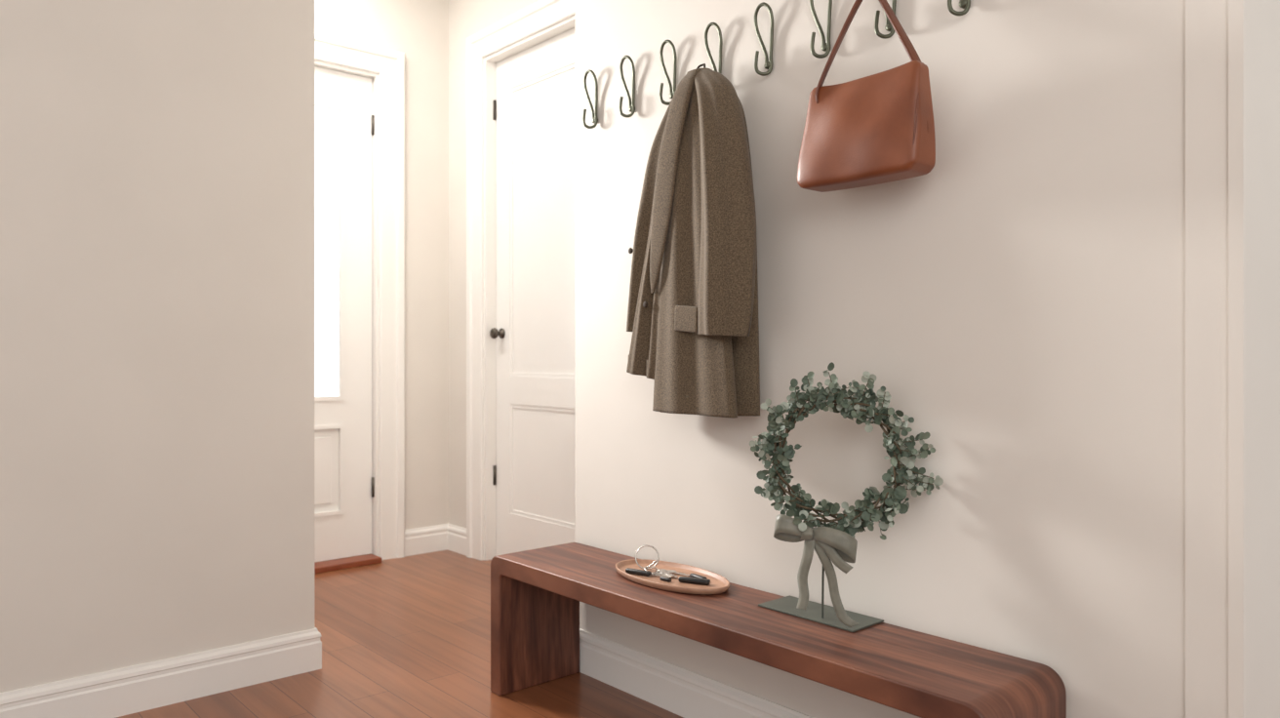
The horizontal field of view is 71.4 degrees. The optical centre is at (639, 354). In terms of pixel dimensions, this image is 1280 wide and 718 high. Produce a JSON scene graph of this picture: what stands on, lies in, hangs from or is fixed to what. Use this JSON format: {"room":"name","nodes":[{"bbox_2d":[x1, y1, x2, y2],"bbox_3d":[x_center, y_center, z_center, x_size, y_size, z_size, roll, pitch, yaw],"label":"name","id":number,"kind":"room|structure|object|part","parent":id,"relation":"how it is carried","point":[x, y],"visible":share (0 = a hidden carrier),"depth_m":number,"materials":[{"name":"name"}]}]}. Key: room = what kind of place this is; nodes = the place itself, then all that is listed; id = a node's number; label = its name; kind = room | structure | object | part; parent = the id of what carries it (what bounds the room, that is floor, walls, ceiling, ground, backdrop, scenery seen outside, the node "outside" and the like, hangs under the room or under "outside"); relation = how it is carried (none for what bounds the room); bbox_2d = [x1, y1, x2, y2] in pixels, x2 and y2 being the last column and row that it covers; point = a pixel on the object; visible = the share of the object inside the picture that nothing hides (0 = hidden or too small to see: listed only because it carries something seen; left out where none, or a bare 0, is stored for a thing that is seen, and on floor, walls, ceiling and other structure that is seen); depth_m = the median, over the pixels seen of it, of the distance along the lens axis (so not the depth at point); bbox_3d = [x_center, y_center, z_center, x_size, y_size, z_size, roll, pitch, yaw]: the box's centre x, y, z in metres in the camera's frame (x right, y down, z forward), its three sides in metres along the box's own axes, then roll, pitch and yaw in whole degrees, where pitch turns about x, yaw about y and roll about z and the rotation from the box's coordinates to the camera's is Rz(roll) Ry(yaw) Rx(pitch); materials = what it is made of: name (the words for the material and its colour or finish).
{"room":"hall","nodes":[
{"label":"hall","id":0,"kind":"room"},
{"bbox_2d":[0,0,314,692],"bbox_3d":[-2.694,-0.500,1.657,4.154,3.100,0.150,0,0,-41],"label":"wall","id":1,"kind":"structure","parent":0,"point":[157,156],"depth_m":2.65,"materials":[{"name":"paint"}]},
{"bbox_2d":[0,627,321,717],"bbox_3d":[-2.687,0.983,1.663,4.172,0.134,0.186,0,0,-41],"label":"baseboard","id":2,"kind":"structure","parent":1,"relation":"attached to","point":[134,689],"depth_m":2.67,"materials":[{"name":"paint"}]},
{"bbox_2d":[314,0,448,529],"bbox_3d":[-2.379,-0.500,3.722,3.760,3.100,0.150,0,0,-41],"label":"wall","id":3,"kind":"structure","parent":0,"point":[419,29],"depth_m":4.71,"materials":[{"name":"paint"}]},
{"bbox_2d":[314,100,344,518],"bbox_3d":[-1.695,-0.220,4.277,0.560,2.040,0.018,0,0,-41],"label":"trim","id":4,"kind":"structure","parent":3,"relation":"attached to","point":[340,108],"depth_m":4.45,"materials":[{"name":"paint"}]},
{"bbox_2d":[314,66,372,561],"bbox_3d":[-1.711,-0.195,4.287,0.870,2.430,0.043,0,0,-41],"label":"door","id":5,"kind":"structure","parent":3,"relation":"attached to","point":[349,534],"depth_m":4.50,"materials":[{"name":"paint"}]},
{"bbox_2d":[314,428,338,513],"bbox_3d":[-1.708,0.575,4.292,0.560,0.470,0.019,0,0,-41],"label":"door panel molding","id":6,"kind":"structure","parent":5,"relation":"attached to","point":[334,433],"depth_m":4.44,"materials":[{"name":"paint"}]},
{"bbox_2d":[314,437,331,505],"bbox_3d":[-1.702,0.575,4.284,0.440,0.330,0.014,0,0,-41],"label":"panel field","id":7,"kind":"object","parent":6,"relation":"attached to","point":[322,445],"depth_m":4.39,"materials":[{"name":"white paint"}]},
{"bbox_2d":[314,31,404,559],"bbox_3d":[-1.712,-0.255,4.289,1.170,2.610,0.180,0,0,-41],"label":"door frame","id":8,"kind":"structure","parent":3,"relation":"attached to","point":[388,63],"depth_m":4.56,"materials":[{"name":"paint"}]},
{"bbox_2d":[371,477,374,497],"bbox_3d":[-1.363,0.680,4.554,0.017,0.100,0.017,0,0,-41],"label":"hinge","id":9,"kind":"object","parent":3,"relation":"attached to","point":[373,478],"visible":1,"depth_m":4.54,"materials":[{"name":"metal"}]},
{"bbox_2d":[371,115,374,135],"bbox_3d":[-1.363,-1.170,4.554,0.017,0.100,0.017,0,0,-41],"label":"hinge","id":10,"kind":"object","parent":3,"relation":"attached to","point":[373,116],"visible":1,"depth_m":4.54,"materials":[{"name":"metal"}]},
{"bbox_2d":[404,523,466,556],"bbox_3d":[-1.058,0.983,4.636,0.270,0.134,0.230,0,0,-41],"label":"baseboard","id":11,"kind":"structure","parent":3,"relation":"attached to","point":[425,540],"depth_m":4.71,"materials":[{"name":"paint"}]},
{"bbox_2d":[115,549,683,717],"bbox_3d":[-0.907,1.080,0.800,5.700,0.060,6.800,0,0,-41],"label":"floor","id":12,"kind":"structure","parent":0,"point":[407,636],"depth_m":2.95,"materials":[{"name":"brown wood"}]},
{"bbox_2d":[314,553,381,573],"bbox_3d":[-1.692,1.036,4.266,0.874,0.028,0.205,0,0,-41],"label":"threshold","id":13,"kind":"object","parent":12,"relation":"on","point":[367,559],"visible":0.32,"depth_m":4.39,"materials":[{"name":"brown wood"}]},
{"bbox_2d":[490,542,1066,717],"bbox_3d":[0.188,0.836,2.264,0.311,0.428,1.625,0,0,-41],"label":"wooden bench","id":14,"kind":"object","parent":12,"relation":"on","point":[537,594],"visible":1,"depth_m":2.05,"materials":[{"name":"brown wood"}]},
{"bbox_2d":[615,559,729,594],"bbox_3d":[0.084,0.612,2.455,0.204,0.018,0.404,0,0,-41],"label":"serving tray","id":15,"kind":"object","parent":14,"relation":"on","point":[718,583],"visible":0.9,"depth_m":2.43,"materials":[{"name":"brown wood"}]},
{"bbox_2d":[625,544,710,585],"bbox_3d":[0.085,0.581,2.459,0.270,0.067,0.102,0,0,40],"label":"keys","id":16,"kind":"object","parent":15,"relation":"on","point":[663,575],"visible":1,"depth_m":2.46,"materials":[{"name":"metal"}]},
{"bbox_2d":[749,361,943,632],"bbox_3d":[0.446,0.320,2.044,0.240,0.602,0.436,0,0,-41],"label":"wreath","id":17,"kind":"object","parent":14,"relation":"on","point":[833,541],"visible":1,"depth_m":2.02,"materials":[{"name":"green plant"}]},
{"bbox_3d":[0.429,0.619,2.133,0.122,0.004,0.280,0,0,-41],"label":"stand plate","id":18,"kind":"part","parent":17,"relation":"part of","materials":[{"name":"metal"}]},
{"bbox_3d":[0.428,0.499,2.073,0.006,0.238,0.029,0,0,-2],"label":"stand rod","id":19,"kind":"part","parent":17,"relation":"part of","materials":[{"name":"metal"}]},
{"bbox_2d":[448,0,539,528],"bbox_3d":[-0.346,-0.500,4.147,0.150,3.100,1.904,0,0,-41],"label":"wall","id":20,"kind":"structure","parent":0,"point":[466,18],"depth_m":4.73,"materials":[{"name":"paint"}]},
{"bbox_2d":[493,99,496,119],"bbox_3d":[-0.745,-1.250,4.564,0.017,0.100,0.017,0,0,-41],"label":"hinge","id":21,"kind":"object","parent":20,"relation":"attached to","point":[495,101],"visible":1,"depth_m":4.56,"materials":[{"name":"metal"}]},
{"bbox_2d":[493,465,496,484],"bbox_3d":[-0.745,0.620,4.564,0.017,0.100,0.017,0,0,-41],"label":"hinge","id":22,"kind":"object","parent":20,"relation":"attached to","point":[495,466],"visible":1,"depth_m":4.56,"materials":[{"name":"metal"}]},
{"bbox_2d":[466,0,575,560],"bbox_3d":[-0.470,-0.295,4.261,0.180,2.690,1.110,0,0,-41],"label":"door frame","id":23,"kind":"structure","parent":20,"relation":"attached to","point":[541,15],"depth_m":4.55,"materials":[{"name":"paint"}]},
{"bbox_2d":[489,27,575,555],"bbox_3d":[-0.476,-0.227,4.256,0.104,2.530,0.814,0,0,-41],"label":"door","id":24,"kind":"structure","parent":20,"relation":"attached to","point":[515,533],"depth_m":4.47,"materials":[{"name":"paint"}]},
{"bbox_3d":[-0.723,-0.105,4.504,0.062,0.056,0.056,0,0,-41],"label":"knob","id":25,"kind":"part","parent":24,"relation":"part of","materials":[{"name":"black metal"}]},
{"bbox_2d":[513,67,575,523],"bbox_3d":[-0.454,-0.291,4.275,0.021,2.202,0.564,0,0,-41],"label":"panels","id":26,"kind":"object","parent":24,"relation":"attached to","point":[544,110],"visible":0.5,"depth_m":4.25,"materials":[{"name":"paint"}]},
{"bbox_2d":[510,63,575,528],"bbox_3d":[-0.462,-0.267,4.268,0.008,2.130,0.564,0,0,-41],"label":"trim","id":27,"kind":"structure","parent":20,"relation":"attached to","point":[573,65],"depth_m":4.46,"materials":[{"name":"paint"}]},
{"bbox_2d":[575,0,1279,717],"bbox_3d":[1.601,-0.500,1.538,0.804,3.100,4.586,0,0,-41],"label":"wall","id":28,"kind":"structure","parent":0,"point":[1020,299],"depth_m":1.92,"materials":[{"name":"paint"}]},
{"bbox_2d":[582,69,598,128],"bbox_3d":[-0.160,-0.828,2.899,0.061,0.192,0.036,0,0,27],"label":"coat hook","id":29,"kind":"object","parent":28,"relation":"attached to","point":[594,119],"visible":1,"depth_m":2.89,"materials":[{"name":"metal"}]},
{"bbox_2d":[618,55,635,118],"bbox_3d":[-0.039,-0.828,2.761,0.061,0.192,0.036,0,0,27],"label":"coat hook","id":30,"kind":"object","parent":28,"relation":"attached to","point":[631,108],"visible":1,"depth_m":2.75,"materials":[{"name":"metal"}]},
{"bbox_2d":[659,40,677,105],"bbox_3d":[0.083,-0.828,2.623,0.061,0.192,0.036,0,0,27],"label":"coat hook","id":31,"kind":"object","parent":28,"relation":"attached to","point":[671,94],"visible":0.91,"depth_m":2.62,"materials":[{"name":"metal"}]},
{"bbox_2d":[579,629,814,717],"bbox_3d":[0.417,0.983,2.707,0.612,0.134,2.393,0,0,-41],"label":"baseboard","id":32,"kind":"structure","parent":28,"relation":"attached to","point":[685,693],"depth_m":2.62,"materials":[{"name":"paint"}]},
{"bbox_2d":[704,22,722,73],"bbox_3d":[0.205,-0.828,2.485,0.061,0.192,0.036,0,0,27],"label":"coat hook","id":33,"kind":"object","parent":28,"relation":"attached to","point":[715,24],"visible":0.56,"depth_m":2.48,"materials":[{"name":"metal"}]},
{"bbox_2d":[626,63,759,418],"bbox_3d":[0.128,-0.318,2.429,0.190,0.973,0.530,0,0,-41],"label":"coat","id":34,"kind":"object","parent":33,"relation":"hanging from","point":[693,322],"visible":1,"depth_m":2.36,"materials":[{"name":"brown fabric"}]},
{"bbox_2d":[754,1,773,76],"bbox_3d":[0.327,-0.828,2.347,0.061,0.192,0.036,0,0,27],"label":"coat hook","id":35,"kind":"object","parent":28,"relation":"attached to","point":[768,64],"visible":1,"depth_m":2.34,"materials":[{"name":"metal"}]},
{"bbox_2d":[809,0,832,58],"bbox_3d":[0.449,-0.828,2.209,0.061,0.192,0.036,0,0,27],"label":"coat hook","id":36,"kind":"object","parent":28,"relation":"attached to","point":[825,47],"visible":1,"depth_m":2.20,"materials":[{"name":"metal"}]},
{"bbox_2d":[874,0,896,39],"bbox_3d":[0.570,-0.828,2.071,0.061,0.192,0.036,0,0,27],"label":"coat hook","id":37,"kind":"object","parent":28,"relation":"attached to","point":[889,26],"visible":0.78,"depth_m":2.06,"materials":[{"name":"metal"}]},
{"bbox_2d":[797,0,935,192],"bbox_3d":[0.513,-0.620,2.004,0.149,0.476,0.321,0,0,-41],"label":"leather handbag","id":38,"kind":"object","parent":37,"relation":"hanging from","point":[878,128],"visible":1,"depth_m":1.94,"materials":[{"name":"brown leather"}]},
{"bbox_2d":[947,0,970,16],"bbox_3d":[0.692,-0.828,1.933,0.061,0.192,0.036,0,0,27],"label":"coat hook","id":39,"kind":"object","parent":28,"relation":"attached to","point":[964,4],"visible":1,"depth_m":1.93,"materials":[{"name":"metal"}]},
{"bbox_2d":[1185,0,1245,717],"bbox_3d":[1.019,-0.500,1.580,0.014,3.100,0.092,0,0,-41],"label":"trim","id":40,"kind":"structure","parent":28,"relation":"attached to","point":[1215,29],"depth_m":1.58,"materials":[{"name":"paint"}]}
]}

